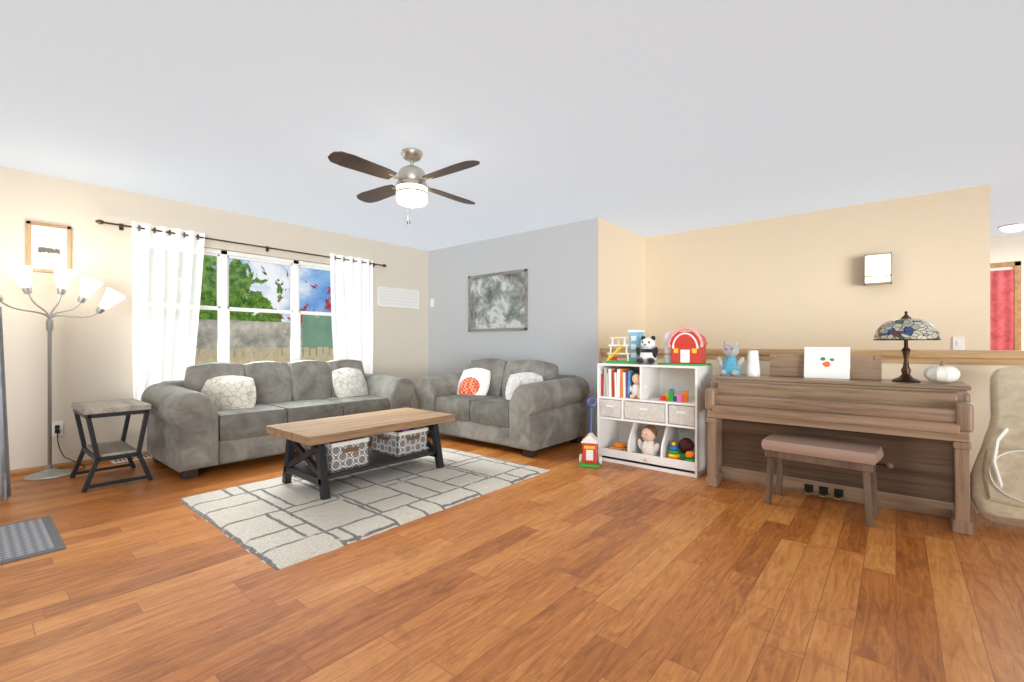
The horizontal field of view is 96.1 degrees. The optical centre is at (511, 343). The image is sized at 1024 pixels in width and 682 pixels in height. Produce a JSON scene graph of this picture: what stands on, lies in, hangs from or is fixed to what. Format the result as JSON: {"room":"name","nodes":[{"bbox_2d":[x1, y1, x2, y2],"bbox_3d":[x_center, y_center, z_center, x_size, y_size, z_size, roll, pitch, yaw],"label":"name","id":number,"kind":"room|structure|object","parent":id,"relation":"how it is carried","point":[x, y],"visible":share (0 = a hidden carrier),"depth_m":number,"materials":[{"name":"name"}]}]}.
{"room":"living room","nodes":[
{"label":"living room","id":0,"kind":"room"},
{"bbox_2d":[0,166,428,469],"bbox_3d":[-3.624,-0.175,4.210,0.180,2.440,7.420,0,0,40],"label":"wall","id":1,"kind":"structure","parent":0,"point":[92,358],"depth_m":4.05,"materials":[{"name":"beige paint"}]},
{"bbox_2d":[26,220,70,272],"bbox_3d":[-3.829,-0.792,3.805,0.025,0.405,0.265,0,0,40],"label":"picture","id":2,"kind":"object","parent":1,"relation":"attached to","point":[48,247],"visible":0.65,"depth_m":3.80},
{"bbox_2d":[52,421,62,436],"bbox_3d":[-3.802,0.710,3.845,0.014,0.120,0.075,0,0,40],"label":"electrical outlet plate","id":3,"kind":"object","parent":1,"relation":"attached to","point":[57,425],"visible":0.67,"depth_m":3.84,"materials":[{"name":"white plastic"}]},
{"bbox_2d":[10,451,149,475],"bbox_3d":[-3.503,1.022,4.201,0.018,0.045,7.160,0,0,40],"label":"baseboard","id":4,"kind":"structure","parent":1,"relation":"attached to","point":[41,468],"depth_m":3.84,"materials":[{"name":"brown wood"}]},
{"bbox_2d":[95,219,385,400],"bbox_3d":[-2.663,-0.240,5.115,0.136,1.730,2.960,0,0,40],"label":"curtains","id":5,"kind":"object","parent":1,"relation":"attached to","point":[167,266],"visible":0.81,"depth_m":4.45,"materials":[{"name":"white fabric"}]},
{"bbox_2d":[196,248,332,363],"bbox_3d":[-2.782,-0.273,5.149,0.150,1.435,2.220,0,0,40],"label":"window","id":6,"kind":"structure","parent":1,"relation":"in","point":[223,308],"depth_m":5.09,"materials":[{"name":"white plastic"}]},
{"bbox_2d":[378,286,418,308],"bbox_3d":[-1.589,-0.645,6.492,0.020,0.270,0.690,0,0,40],"label":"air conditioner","id":7,"kind":"object","parent":1,"relation":"attached to","point":[397,298],"depth_m":6.47,"materials":[{"name":"white plastic"}]},
{"bbox_2d":[0,433,1023,681],"bbox_3d":[1.191,1.105,2.979,9.190,0.120,11.700,0,0,40],"label":"floor","id":8,"kind":"structure","parent":0,"point":[566,567],"depth_m":1.95,"materials":[{"name":"brown wood"}]},
{"bbox_2d":[0,307,10,499],"bbox_3d":[-3.486,0.390,3.134,0.554,1.310,0.088,0,0,40],"label":"curtain","id":9,"kind":"object","parent":8,"relation":"on","point":[5,487],"visible":1,"depth_m":3.07,"materials":[{"name":"white fabric"}]},
{"bbox_2d":[0,516,65,564],"bbox_3d":[-2.697,1.040,2.372,0.680,0.011,0.505,0,0,40],"label":"door mat","id":10,"kind":"object","parent":8,"relation":"on","point":[21,540],"visible":0.98,"depth_m":2.43,"materials":[{"name":"fabric"}]},
{"bbox_2d":[0,266,125,480],"bbox_3d":[-3.644,0.218,3.627,0.523,1.653,0.864,0,0,40],"label":"floor lamp","id":11,"kind":"object","parent":8,"relation":"on","point":[22,277],"visible":0.96,"depth_m":3.63,"materials":[{"name":"silver metal"}]},
{"bbox_2d":[70,398,152,491],"bbox_3d":[-3.108,0.754,3.565,0.580,0.588,0.405,0,0,40],"label":"end table","id":12,"kind":"object","parent":8,"relation":"on","point":[95,451],"visible":1,"depth_m":3.48,"materials":[{"name":"black metal"}]},
{"bbox_2d":[110,455,151,463],"bbox_3d":[-3.428,1.040,4.164,0.110,0.010,0.300,0,0,40],"label":"floor vent","id":13,"kind":"object","parent":8,"relation":"in","point":[126,460],"visible":0.73,"depth_m":4.13,"materials":[{"name":"white metal"}]},
{"bbox_2d":[141,359,414,479],"bbox_3d":[-2.194,0.605,4.613,1.020,0.879,2.286,0,0,40],"label":"sofa","id":14,"kind":"object","parent":8,"relation":"on","point":[204,415],"visible":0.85,"depth_m":4.05,"materials":[{"name":"grey fabric"}]},
{"bbox_2d":[197,375,256,423],"bbox_3d":[-2.522,0.485,4.079,0.352,0.399,0.424,0,0,40],"label":"throw pillow","id":15,"kind":"object","parent":14,"relation":"on","point":[226,392],"depth_m":4.05,"materials":[{"name":"white fabric"}]},
{"bbox_2d":[332,367,369,406],"bbox_3d":[-1.774,0.470,5.069,0.248,0.418,0.445,0,0,40],"label":"throw pillow","id":16,"kind":"object","parent":14,"relation":"on","point":[346,381],"depth_m":5.00,"materials":[{"name":"white fabric"}]},
{"bbox_2d":[178,447,549,569],"bbox_3d":[-0.963,1.035,3.442,1.522,0.019,2.202,0,0,40],"label":"rug","id":17,"kind":"object","parent":8,"relation":"on","point":[277,523],"visible":0.85,"depth_m":2.99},
{"bbox_2d":[266,407,454,499],"bbox_3d":[-1.135,0.813,3.618,0.660,0.440,1.260,0,0,40],"label":"coffee table","id":18,"kind":"object","parent":17,"relation":"on","point":[337,446],"visible":1,"depth_m":3.37,"materials":[{"name":"brown wood"}]},
{"bbox_2d":[303,428,370,473],"bbox_3d":[-1.293,0.759,3.395,0.384,0.262,0.324,0,0,40],"label":"basket","id":19,"kind":"object","parent":18,"relation":"on","point":[349,454],"depth_m":3.27,"materials":[{"name":"fabric"}]},
{"bbox_2d":[369,419,428,457],"bbox_3d":[-0.943,0.762,3.845,0.384,0.256,0.324,0,0,40],"label":"basket","id":20,"kind":"object","parent":18,"relation":"on","point":[412,441],"depth_m":3.72,"materials":[{"name":"fabric"}]},
{"bbox_2d":[415,358,589,457],"bbox_3d":[-0.128,0.605,5.044,1.726,0.879,1.020,0,0,40],"label":"loveseat","id":21,"kind":"object","parent":8,"relation":"on","point":[530,407],"visible":1,"depth_m":4.70,"materials":[{"name":"grey fabric"}]},
{"bbox_2d":[455,367,490,405],"bbox_3d":[-0.442,0.480,5.228,0.447,0.412,0.238,0,0,40],"label":"throw pillow","id":22,"kind":"object","parent":21,"relation":"on","point":[474,381],"depth_m":5.16,"materials":[{"name":"white fabric"}]},
{"bbox_2d":[505,372,547,412],"bbox_3d":[0.150,0.490,4.721,0.410,0.389,0.358,0,0,40],"label":"throw pillow","id":23,"kind":"object","parent":21,"relation":"on","point":[517,379],"depth_m":4.73,"materials":[{"name":"white fabric"}]},
{"bbox_2d":[579,397,601,468],"bbox_3d":[0.684,0.762,3.987,0.242,0.567,0.285,0,0,40],"label":"push toy","id":24,"kind":"object","parent":8,"relation":"on","point":[588,457],"visible":1,"depth_m":3.92,"materials":[{"name":"red plastic"}]},
{"bbox_2d":[597,326,712,477],"bbox_3d":[1.231,0.450,4.012,0.888,1.190,0.422,0,0,40],"label":"shelf","id":25,"kind":"object","parent":8,"relation":"on","point":[651,414],"visible":1,"depth_m":3.93,"materials":[{"name":"white laminate"}]},
{"bbox_2d":[601,367,637,398],"bbox_3d":[0.982,0.342,4.154,0.274,0.255,0.216,0,0,40],"label":"books","id":26,"kind":"object","parent":25,"relation":"on","point":[616,382],"depth_m":4.07,"materials":[{"name":"paper"}]},
{"bbox_2d":[761,433,893,526],"bbox_3d":[1.970,0.834,2.900,0.672,0.425,0.333,0,0,44],"label":"piano bench","id":27,"kind":"object","parent":8,"relation":"on","point":[864,458],"visible":1,"depth_m":2.81,"materials":[{"name":"brown wood"}]},
{"bbox_2d":[705,311,973,535],"bbox_3d":[2.163,0.415,3.187,1.434,1.260,0.655,0,0,40],"label":"piano","id":28,"kind":"object","parent":8,"relation":"on","point":[919,431],"visible":0.98,"depth_m":2.98,"materials":[{"name":"brown wood"}]},
{"bbox_2d":[745,350,760,376],"bbox_3d":[1.866,0.147,3.562,0.100,0.195,0.098,0,0,40],"label":"vase","id":29,"kind":"object","parent":28,"relation":"on","point":[752,367],"depth_m":3.53,"materials":[{"name":"ceramic"}]},
{"bbox_2d":[873,311,941,382],"bbox_3d":[2.557,0.015,2.985,0.336,0.460,0.336,0,0,40],"label":"lamp","id":30,"kind":"object","parent":28,"relation":"on","point":[906,328],"depth_m":2.92,"materials":[{"name":"multicoloured glass"}]},
{"bbox_2d":[970,366,1023,526],"bbox_3d":[3.053,0.586,2.752,0.481,0.887,0.735,0,0,40],"label":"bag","id":31,"kind":"object","parent":8,"relation":"on","point":[997,484],"visible":1,"depth_m":2.72,"materials":[{"name":"fabric"}]},
{"bbox_2d":[0,0,1023,250],"bbox_3d":[1.191,-1.455,2.979,9.190,0.120,11.700,0,0,40],"label":"ceiling","id":32,"kind":"structure","parent":0,"point":[646,118],"depth_m":2.69,"materials":[{"name":"white paint"}]},
{"bbox_2d":[328,148,479,223],"bbox_3d":[-0.727,-1.130,3.342,0.948,0.530,0.948,0,0,-7],"label":"ceiling fan","id":33,"kind":"object","parent":32,"relation":"hanging from","point":[411,189],"visible":1,"depth_m":3.25,"materials":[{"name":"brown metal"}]},
{"bbox_2d":[998,223,1023,232],"bbox_3d":[5.902,-1.357,5.416,0.250,0.075,0.250,0,0,40],"label":"light","id":34,"kind":"object","parent":32,"relation":"attached to","point":[1014,227],"visible":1,"depth_m":5.37,"materials":[{"name":"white glass"}]},
{"bbox_2d":[429,218,597,434],"bbox_3d":[-0.120,-0.175,6.027,2.870,2.440,0.100,0,0,40],"label":"wall","id":35,"kind":"structure","parent":0,"point":[559,263],"depth_m":5.62,"materials":[{"name":"paint"}]},
{"bbox_2d":[430,299,433,306],"bbox_3d":[-1.190,-0.610,6.845,0.075,0.120,0.017,0,0,40],"label":"switch plate","id":36,"kind":"object","parent":35,"relation":"attached to","point":[431,302],"visible":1,"depth_m":6.83,"materials":[{"name":"white plastic"}]},
{"bbox_2d":[468,269,527,331],"bbox_3d":[-0.203,-0.550,6.015,1.020,0.760,0.025,0,0,40],"label":"picture","id":37,"kind":"object","parent":35,"relation":"attached to","point":[498,301],"visible":0.98,"depth_m":5.99,"materials":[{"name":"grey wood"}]},
{"bbox_2d":[598,217,645,362],"bbox_3d":[1.313,-0.175,5.581,0.103,2.440,1.249,0,0,40],"label":"wall","id":38,"kind":"structure","parent":0,"point":[621,281],"depth_m":5.46,"materials":[{"name":"beige paint"}]},
{"bbox_2d":[602,357,1017,472],"bbox_3d":[2.737,0.573,3.760,4.417,0.945,0.120,0,0,40],"label":"wall","id":39,"kind":"structure","parent":0,"point":[976,378],"depth_m":3.25,"materials":[{"name":"beige paint"}]},
{"bbox_2d":[601,348,1023,365],"bbox_3d":[2.737,0.095,3.759,4.416,0.100,0.190,0,0,40],"label":"trim","id":40,"kind":"structure","parent":39,"relation":"on","point":[991,357],"depth_m":3.39,"materials":[{"name":"brown wood"}]},
{"bbox_2d":[646,184,989,349],"bbox_3d":[2.959,-0.175,5.098,3.250,2.440,0.120,0,0,40],"label":"wall","id":41,"kind":"structure","parent":0,"point":[795,281],"depth_m":4.75,"materials":[{"name":"beige paint"}]},
{"bbox_2d":[864,252,891,285],"bbox_3d":[3.548,-0.725,4.460,0.212,0.290,0.107,0,0,40],"label":"wall sconce","id":42,"kind":"object","parent":41,"relation":"attached to","point":[878,269],"visible":1,"depth_m":4.42,"materials":[{"name":"silver metal"}]},
{"bbox_2d":[953,337,963,349],"bbox_3d":[4.010,-0.005,4.132,0.075,0.120,0.017,0,0,40],"label":"switch plate","id":43,"kind":"object","parent":41,"relation":"attached to","point":[958,343],"visible":1,"depth_m":4.13,"materials":[{"name":"white plastic"}]},
{"bbox_2d":[990,234,1023,350],"bbox_3d":[6.598,-0.175,5.773,4.470,2.440,0.120,0,0,40],"label":"wall","id":44,"kind":"structure","parent":0,"point":[1007,248],"depth_m":5.88,"materials":[{"name":"paint"}]},
{"bbox_2d":[990,269,1013,349],"bbox_3d":[6.085,0.022,6.107,0.795,1.945,0.016,0,0,40],"label":"curtain","id":45,"kind":"object","parent":44,"relation":"hanging from","point":[1001,309],"visible":0.19,"depth_m":5.92,"materials":[{"name":"red fabric"}]},
{"bbox_2d":[990,261,1020,350],"bbox_3d":[6.086,-0.003,6.109,0.915,2.095,0.020,0,0,40],"label":"door frame","id":46,"kind":"structure","parent":44,"relation":"attached to","point":[1017,304],"depth_m":5.83,"materials":[{"name":"brown wood"}]},
{"label":"outside","id":47,"kind":"structure","parent":0,"visible":0},
{"bbox_2d":[196,255,332,363],"bbox_3d":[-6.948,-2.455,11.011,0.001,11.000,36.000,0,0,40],"label":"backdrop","id":48,"kind":"structure","parent":47,"point":[272,287],"depth_m":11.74,"materials":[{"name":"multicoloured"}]},
{"label":"lawn","id":49,"kind":"structure","parent":47,"visible":0},
{"bbox_2d":[195,347,333,364],"bbox_3d":[-3.933,0.748,7.163,0.060,1.395,8.042,0,0,40],"label":"fence","id":50,"kind":"object","parent":49,"relation":"on","point":[203,358],"depth_m":7.19,"materials":[{"name":"brown wood"}]}
]}

